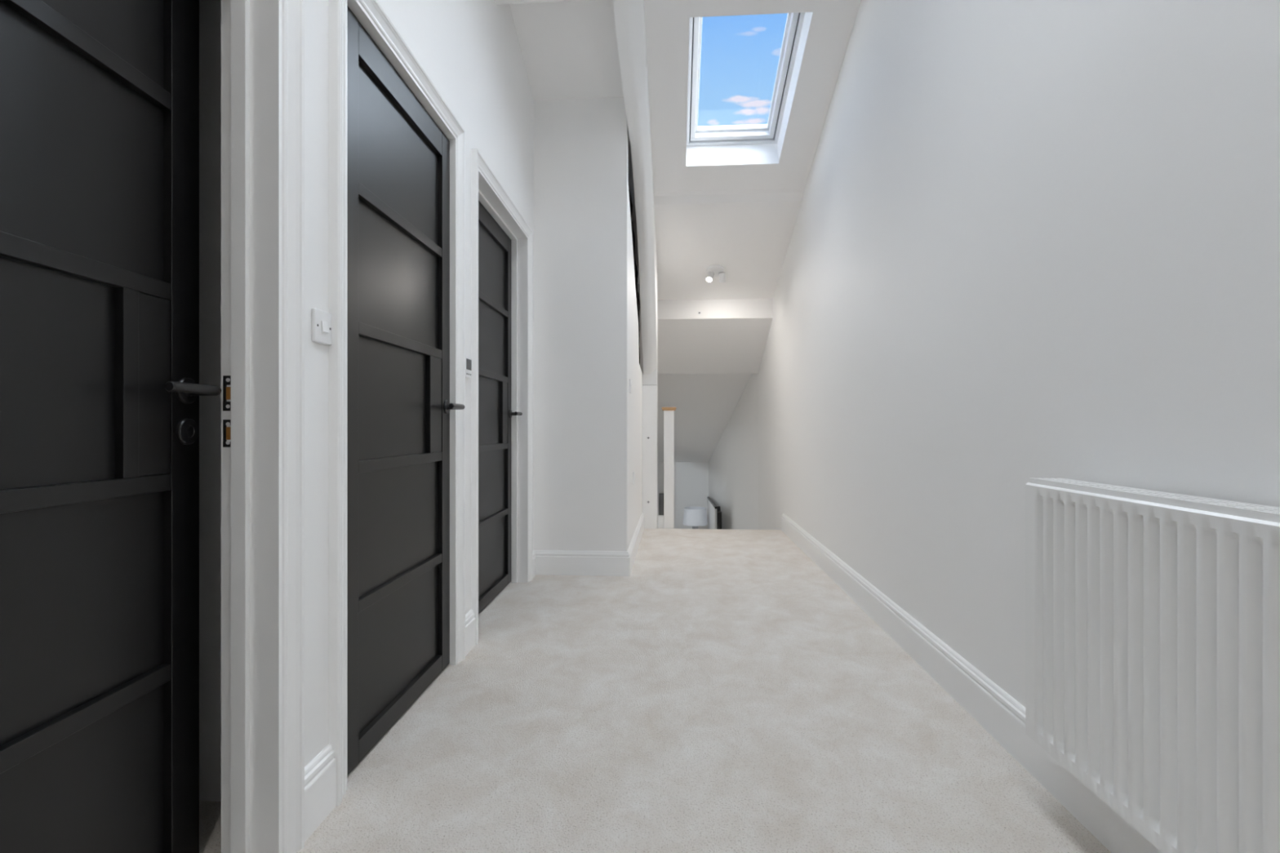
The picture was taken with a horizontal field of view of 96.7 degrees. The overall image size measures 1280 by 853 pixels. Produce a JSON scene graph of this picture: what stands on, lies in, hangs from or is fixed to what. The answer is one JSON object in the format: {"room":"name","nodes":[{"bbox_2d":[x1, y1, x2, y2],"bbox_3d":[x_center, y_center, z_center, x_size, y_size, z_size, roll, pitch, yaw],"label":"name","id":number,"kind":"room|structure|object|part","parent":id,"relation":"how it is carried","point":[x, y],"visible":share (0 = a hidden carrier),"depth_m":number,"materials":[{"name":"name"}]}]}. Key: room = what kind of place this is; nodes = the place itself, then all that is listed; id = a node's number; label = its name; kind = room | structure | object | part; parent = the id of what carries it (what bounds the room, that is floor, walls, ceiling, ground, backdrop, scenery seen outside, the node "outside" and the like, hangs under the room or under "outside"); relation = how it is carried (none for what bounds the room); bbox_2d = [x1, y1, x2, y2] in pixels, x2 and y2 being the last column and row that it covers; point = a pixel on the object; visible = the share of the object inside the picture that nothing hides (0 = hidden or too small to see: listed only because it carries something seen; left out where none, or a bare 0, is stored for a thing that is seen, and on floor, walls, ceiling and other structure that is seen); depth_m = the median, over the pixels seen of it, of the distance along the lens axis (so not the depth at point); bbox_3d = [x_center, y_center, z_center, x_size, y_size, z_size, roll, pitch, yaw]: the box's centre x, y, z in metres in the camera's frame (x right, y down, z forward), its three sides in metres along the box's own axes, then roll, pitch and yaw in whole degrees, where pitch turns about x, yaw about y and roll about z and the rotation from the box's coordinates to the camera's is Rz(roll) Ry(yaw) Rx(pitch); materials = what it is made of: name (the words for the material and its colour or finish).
{"room":"home hallway","nodes":[
{"label":"home hallway","id":0,"kind":"room"},
{"bbox_2d":[199,0,221,801],"bbox_3d":[-0.962,-0.200,2.415,0.080,2.200,2.100,0,0,4],"label":"wall","id":1,"kind":"structure","parent":0,"point":[210,11],"depth_m":1.37,"materials":[{"name":"white paint"}]},
{"bbox_2d":[304,0,533,767],"bbox_3d":[-0.834,-1.147,0.522,0.120,4.095,5.940,0,0,2],"label":"wall","id":2,"kind":"structure","parent":0,"point":[470,51],"depth_m":1.69,"materials":[{"name":"white paint"}]},
{"bbox_2d":[0,0,221,852],"bbox_3d":[-0.888,-0.091,0.831,0.112,1.967,0.700,0,0,-1],"label":"door","id":3,"kind":"structure","parent":2,"relation":"in","point":[100,389],"depth_m":0.97,"materials":[{"name":"black wood"}]},
{"bbox_3d":[-0.917,-0.262,0.835,0.017,0.032,0.548,0,0,-1],"label":"rail","id":4,"kind":"part","parent":3,"relation":"part of","materials":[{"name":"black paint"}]},
{"bbox_3d":[-0.917,0.108,0.835,0.017,0.032,0.548,0,0,-1],"label":"rail","id":5,"kind":"part","parent":3,"relation":"part of","materials":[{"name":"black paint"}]},
{"bbox_3d":[-0.917,0.478,0.835,0.017,0.032,0.548,0,0,-1],"label":"rail","id":6,"kind":"part","parent":3,"relation":"part of","materials":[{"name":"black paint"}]},
{"bbox_3d":[-0.917,-0.632,0.835,0.017,0.032,0.548,0,0,-1],"label":"rail","id":7,"kind":"part","parent":3,"relation":"part of","materials":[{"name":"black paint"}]},
{"bbox_3d":[-0.883,-0.072,1.145,0.060,0.052,0.052,0,0,-1],"label":"handle","id":8,"kind":"part","parent":3,"relation":"part of","materials":[{"name":"black metal"}]},
{"bbox_3d":[-0.853,-0.072,1.088,0.031,0.019,0.134,0,0,-1],"label":"lever","id":9,"kind":"part","parent":3,"relation":"part of","materials":[{"name":"black metal"}]},
{"bbox_2d":[221,0,304,852],"bbox_3d":[-0.805,-0.123,0.799,0.138,2.047,0.851,0,0,2],"label":"trim","id":10,"kind":"structure","parent":2,"relation":"attached to","point":[263,41],"depth_m":1.16,"materials":[{"name":"white wood"}]},
{"bbox_3d":[-0.749,-0.123,0.797,0.026,2.047,0.851,0,0,2],"label":"architrave","id":11,"kind":"part","parent":10,"relation":"part of","materials":[{"name":"white wood"}]},
{"bbox_2d":[311,307,331,345],"bbox_3d":[-0.733,-0.230,1.316,0.014,0.076,0.066,0,0,3],"label":"light switch","id":12,"kind":"object","parent":2,"relation":"attached to","point":[321,320],"visible":1,"depth_m":1.30,"materials":[{"name":"white plastic"}]},
{"bbox_2d":[328,0,465,806],"bbox_3d":[-0.763,-0.123,1.780,0.138,2.047,0.859,0,0,2],"label":"trim","id":13,"kind":"structure","parent":2,"relation":"attached to","point":[369,13],"depth_m":1.40,"materials":[{"name":"white wood"}]},
{"bbox_2d":[346,4,464,776],"bbox_3d":[-0.713,-0.091,1.774,0.112,1.967,0.738,0,0,2],"label":"door","id":14,"kind":"structure","parent":2,"relation":"in","point":[398,405],"depth_m":1.72,"materials":[{"name":"black wood"}]},
{"bbox_3d":[-0.757,-0.087,1.780,0.017,1.935,0.689,0,0,2],"label":"panel","id":15,"kind":"part","parent":14,"relation":"part of","materials":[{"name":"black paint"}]},
{"bbox_3d":[-0.741,-0.632,1.789,0.017,0.032,0.567,0,0,2],"label":"rail","id":16,"kind":"part","parent":14,"relation":"part of","materials":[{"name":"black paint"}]},
{"bbox_3d":[-0.741,-0.262,1.789,0.017,0.032,0.567,0,0,2],"label":"rail","id":17,"kind":"part","parent":14,"relation":"part of","materials":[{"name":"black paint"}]},
{"bbox_3d":[-0.741,0.108,1.789,0.017,0.032,0.567,0,0,2],"label":"rail","id":18,"kind":"part","parent":14,"relation":"part of","materials":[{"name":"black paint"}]},
{"bbox_3d":[-0.741,0.478,1.789,0.017,0.032,0.567,0,0,2],"label":"rail","id":19,"kind":"part","parent":14,"relation":"part of","materials":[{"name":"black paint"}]},
{"bbox_3d":[-0.750,-1.030,1.789,0.036,0.089,0.567,0,0,2],"label":"rail","id":20,"kind":"part","parent":14,"relation":"part of","materials":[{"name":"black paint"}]},
{"bbox_3d":[-0.750,0.862,1.789,0.036,0.060,0.567,0,0,2],"label":"rail","id":21,"kind":"part","parent":14,"relation":"part of","materials":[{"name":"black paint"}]},
{"bbox_3d":[-0.688,-0.072,2.106,0.060,0.052,0.052,0,0,2],"label":"handle","id":22,"kind":"part","parent":14,"relation":"part of","materials":[{"name":"black metal"}]},
{"bbox_3d":[-0.661,-0.072,2.048,0.031,0.019,0.134,0,0,2],"label":"lever","id":23,"kind":"part","parent":14,"relation":"part of","materials":[{"name":"black metal"}]},
{"bbox_2d":[304,551,535,842],"bbox_3d":[-0.765,0.827,0.499,0.018,0.146,5.900,0,0,2],"label":"baseboard","id":24,"kind":"structure","parent":2,"relation":"attached to","point":[320,774],"depth_m":1.30,"materials":[{"name":"white wood"}]},
{"bbox_2d":[465,355,471,378],"bbox_3d":[-0.692,-0.238,2.275,0.016,0.086,0.084,0,0,2],"label":"thermostat","id":25,"kind":"object","parent":2,"relation":"attached to","point":[468,359],"visible":0.72,"depth_m":2.27,"materials":[{"name":"white plastic"}]},
{"bbox_2d":[478,200,522,613],"bbox_3d":[-0.739,-0.091,2.846,0.112,1.967,0.867,0,0,2],"label":"door","id":26,"kind":"structure","parent":2,"relation":"in","point":[495,411],"depth_m":2.99,"materials":[{"name":"black wood"}]},
{"bbox_3d":[-0.783,-0.087,2.848,0.017,1.935,0.827,0,0,2],"label":"panel","id":27,"kind":"part","parent":26,"relation":"part of","materials":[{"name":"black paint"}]},
{"bbox_3d":[-0.777,-1.030,2.852,0.036,0.089,0.715,0,0,2],"label":"rail","id":28,"kind":"part","parent":26,"relation":"part of","materials":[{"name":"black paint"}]},
{"bbox_3d":[-0.768,-0.632,2.852,0.017,0.032,0.715,0,0,2],"label":"rail","id":29,"kind":"part","parent":26,"relation":"part of","materials":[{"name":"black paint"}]},
{"bbox_3d":[-0.768,-0.262,2.852,0.017,0.032,0.715,0,0,2],"label":"rail","id":30,"kind":"part","parent":26,"relation":"part of","materials":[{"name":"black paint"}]},
{"bbox_3d":[-0.768,0.108,2.852,0.017,0.032,0.715,0,0,2],"label":"rail","id":31,"kind":"part","parent":26,"relation":"part of","materials":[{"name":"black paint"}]},
{"bbox_3d":[-0.768,0.478,2.852,0.017,0.032,0.715,0,0,2],"label":"rail","id":32,"kind":"part","parent":26,"relation":"part of","materials":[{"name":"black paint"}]},
{"bbox_3d":[-0.777,0.862,2.852,0.036,0.060,0.715,0,0,2],"label":"rail","id":33,"kind":"part","parent":26,"relation":"part of","materials":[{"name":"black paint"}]},
{"bbox_3d":[-0.712,-0.072,3.243,0.060,0.052,0.052,0,0,2],"label":"handle","id":34,"kind":"part","parent":26,"relation":"part of","materials":[{"name":"black metal"}]},
{"bbox_3d":[-0.685,-0.072,3.185,0.031,0.019,0.134,0,0,2],"label":"lever","id":35,"kind":"part","parent":26,"relation":"part of","materials":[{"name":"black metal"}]},
{"bbox_2d":[471,148,533,644],"bbox_3d":[-0.718,-0.123,2.845,0.138,2.047,0.997,0,0,2],"label":"trim","id":36,"kind":"structure","parent":2,"relation":"attached to","point":[486,188],"depth_m":3.27,"materials":[{"name":"white wood"}]},
{"bbox_2d":[493,0,585,4],"bbox_3d":[-0.453,-2.156,2.613,0.630,0.327,0.160,0,0,4],"label":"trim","id":37,"kind":"structure","parent":2,"relation":"attached to","point":[496,2],"depth_m":2.67,"materials":[{"name":"white paint"}]},
{"bbox_2d":[533,97,627,551],"bbox_3d":[-0.424,-0.553,3.495,0.698,2.906,0.076,0,0,4],"label":"wall column","id":38,"kind":"structure","parent":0,"point":[580,145],"depth_m":3.45,"materials":[{"name":"white paint"}]},
{"bbox_2d":[533,512,644,576],"bbox_3d":[-0.310,0.827,4.223,0.596,0.146,1.579,0,0,4],"label":"baseboard","id":39,"kind":"structure","parent":38,"relation":"attached to","point":[553,562],"depth_m":3.44,"materials":[{"name":"white wood"}]},
{"bbox_2d":[627,165,639,364],"bbox_3d":[-0.080,-1.152,4.343,0.060,1.589,1.671,0,0,4],"label":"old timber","id":40,"kind":"object","parent":38,"relation":"attached to","point":[630,199],"visible":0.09,"depth_m":4.73,"materials":[{"name":"black wood"}]},
{"bbox_2d":[627,181,658,548],"bbox_3d":[-1.266,0.510,6.942,2.808,4.220,6.700,0,0,4],"label":"wall","id":41,"kind":"structure","parent":0,"point":[634,371],"depth_m":4.00,"materials":[{"name":"white paint"}]},
{"bbox_2d":[629,378,631,393],"bbox_3d":[-0.060,-0.258,3.641,0.011,0.086,0.086,0,0,4],"label":"switch plate","id":42,"kind":"object","parent":41,"relation":"attached to","point":[630,380],"visible":1,"depth_m":3.61,"materials":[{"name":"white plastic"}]},
{"bbox_2d":[632,471,635,484],"bbox_3d":[-0.040,0.357,3.960,0.011,0.086,0.086,0,0,4],"label":"socket plate","id":43,"kind":"object","parent":41,"relation":"attached to","point":[633,473],"visible":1,"depth_m":3.92,"materials":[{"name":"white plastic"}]},
{"bbox_2d":[199,528,1111,852],"bbox_3d":[-0.705,1.025,1.261,3.536,0.250,7.630,0,0,4],"label":"floor","id":44,"kind":"structure","parent":0,"point":[724,694],"depth_m":1.64,"materials":[{"name":"beige carpet"}]},
{"bbox_2d":[642,275,657,528],"bbox_3d":[0.089,-0.231,5.062,0.132,2.262,0.124,0,0,4],"label":"support post","id":45,"kind":"object","parent":44,"relation":"on","point":[650,382],"visible":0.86,"depth_m":5.00,"materials":[{"name":"white"}]},
{"bbox_3d":[0.089,-0.863,5.065,0.130,0.998,0.119,0,0,4],"label":"casing","id":46,"kind":"part","parent":45,"relation":"part of","materials":[{"name":"white wood"}]},
{"bbox_3d":[0.089,0.269,5.064,0.132,1.262,0.120,0,0,4],"label":"casing","id":47,"kind":"part","parent":45,"relation":"part of","materials":[{"name":"white wood"}]},
{"bbox_2d":[657,515,663,528],"bbox_3d":[0.185,0.858,5.078,0.055,0.125,0.040,0,0,4],"label":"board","id":48,"kind":"object","parent":45,"relation":"attached to","point":[660,517],"visible":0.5,"depth_m":5.06,"materials":[{"name":"white wood"}]},
{"bbox_2d":[658,462,708,528],"bbox_3d":[0.809,1.460,10.094,1.142,2.320,0.150,0,0,4],"label":"wall","id":49,"kind":"structure","parent":0,"point":[691,478],"depth_m":10.02,"materials":[{"name":"white paint"}]},
{"bbox_2d":[659,493,663,515],"bbox_3d":[0.425,1.380,10.029,0.170,0.400,0.028,0,0,4],"label":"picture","id":50,"kind":"object","parent":49,"relation":"attached to","point":[661,495],"visible":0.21,"depth_m":10.02,"materials":[{"name":"grey"}]},
{"bbox_2d":[509,0,861,192],"bbox_3d":[0.045,-2.578,0.842,2.086,1.703,6.926,0,0,4],"label":"ceiling","id":51,"kind":"structure","parent":0,"point":[569,49],"depth_m":3.28,"materials":[{"name":"white paint"}]},
{"bbox_2d":[613,0,657,374],"bbox_3d":[-0.015,-1.481,3.450,0.140,2.046,3.085,0,0,4],"label":"boxed beam","id":52,"kind":"structure","parent":51,"relation":"attached to","point":[629,15],"depth_m":3.58,"materials":[{"name":"white paint"}]},
{"bbox_2d":[686,12,804,146],"bbox_3d":[0.611,-2.213,3.524,0.643,0.478,1.036,0,0,4],"label":"window","id":53,"kind":"structure","parent":51,"relation":"attached to","point":[752,134],"depth_m":3.68,"materials":[{"name":"white"}]},
{"bbox_2d":[630,188,804,462],"bbox_3d":[0.738,-0.742,7.118,1.486,2.775,5.900,0,0,4],"label":"ceiling","id":54,"kind":"structure","parent":0,"point":[707,360],"depth_m":5.49,"materials":[{"name":"white paint"}]},
{"bbox_2d":[706,264,725,282],"bbox_3d":[0.672,-1.347,5.053,0.169,0.142,0.158,0,0,19],"label":"ceiling spotlight","id":55,"kind":"object","parent":54,"relation":"attached to","point":[713,271],"visible":1,"depth_m":5.02,"materials":[{"name":"white plastic"}]},
{"bbox_3d":[0.612,-1.301,5.019,0.051,0.024,0.050,0,-19,4],"label":"bulb","id":56,"kind":"part","parent":55,"relation":"part of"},
{"bbox_2d":[708,0,1279,707],"bbox_3d":[1.182,-0.383,3.786,0.374,6.005,12.705,0,0,2],"label":"wall","id":57,"kind":"structure","parent":0,"point":[1029,238],"depth_m":1.62,"materials":[{"name":"white paint"}]},
{"bbox_2d":[781,513,1160,852],"bbox_3d":[1.003,0.827,1.190,0.018,0.146,7.500,0,0,4],"label":"baseboard","id":58,"kind":"structure","parent":57,"relation":"attached to","point":[999,713],"depth_m":1.72,"materials":[{"name":"white wood"}]},
{"bbox_2d":[1025,478,1279,852],"bbox_3d":[0.937,0.429,0.809,0.101,0.612,1.104,0,0,4],"label":"radiator","id":59,"kind":"object","parent":57,"relation":"attached to","point":[1153,617],"visible":1,"depth_m":1.00,"materials":[{"name":"white metal"}]},
{"bbox_2d":[1029,478,1279,523],"bbox_3d":[0.932,0.135,0.809,0.072,0.024,1.100,0,0,4],"label":"grille","id":60,"kind":"object","parent":59,"relation":"attached to","point":[1172,507],"depth_m":1.01,"materials":[{"name":"white metal"}]},
{"bbox_3d":[0.811,1.855,7.580,1.298,1.530,5.169,0,0,4],"label":"floor","id":61,"kind":"structure","parent":0,"visible":0},
{"bbox_2d":[662,407,675,528],"bbox_3d":[0.259,0.590,5.079,0.128,1.520,0.128,0,0,4],"label":"newel post","id":62,"kind":"object","parent":61,"relation":"on","point":[668,412],"visible":0.84,"depth_m":5.03,"materials":[{"name":"white wood"}]},
{"bbox_2d":[706,496,721,528],"bbox_3d":[1.153,1.770,8.903,0.087,1.300,1.985,0,0,4],"label":"balustrade","id":63,"kind":"object","parent":61,"relation":"on","point":[713,512],"visible":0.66,"depth_m":8.39,"materials":[{"name":"white"}]},
{"bbox_3d":[1.124,1.785,8.947,0.024,1.270,1.900,0,0,4],"label":"panel","id":64,"kind":"part","parent":63,"relation":"part of","materials":[{"name":"white wood"}]},
{"bbox_3d":[1.128,1.185,8.937,0.032,0.120,1.920,0,0,4],"label":"handrail","id":65,"kind":"part","parent":63,"relation":"part of","materials":[{"name":"wood"}]},
{"bbox_3d":[0.812,2.075,9.318,0.620,0.690,0.340,0,0,4],"label":"console table","id":66,"kind":"object","parent":61,"relation":"on","visible":0},
{"bbox_2d":[682,506,707,528],"bbox_3d":[0.898,1.530,9.262,0.410,0.400,0.410,0,0,4],"label":"table lamp","id":67,"kind":"object","parent":66,"relation":"on","point":[694,517],"visible":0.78,"depth_m":9.11,"materials":[{"name":"white fabric"}]}
]}

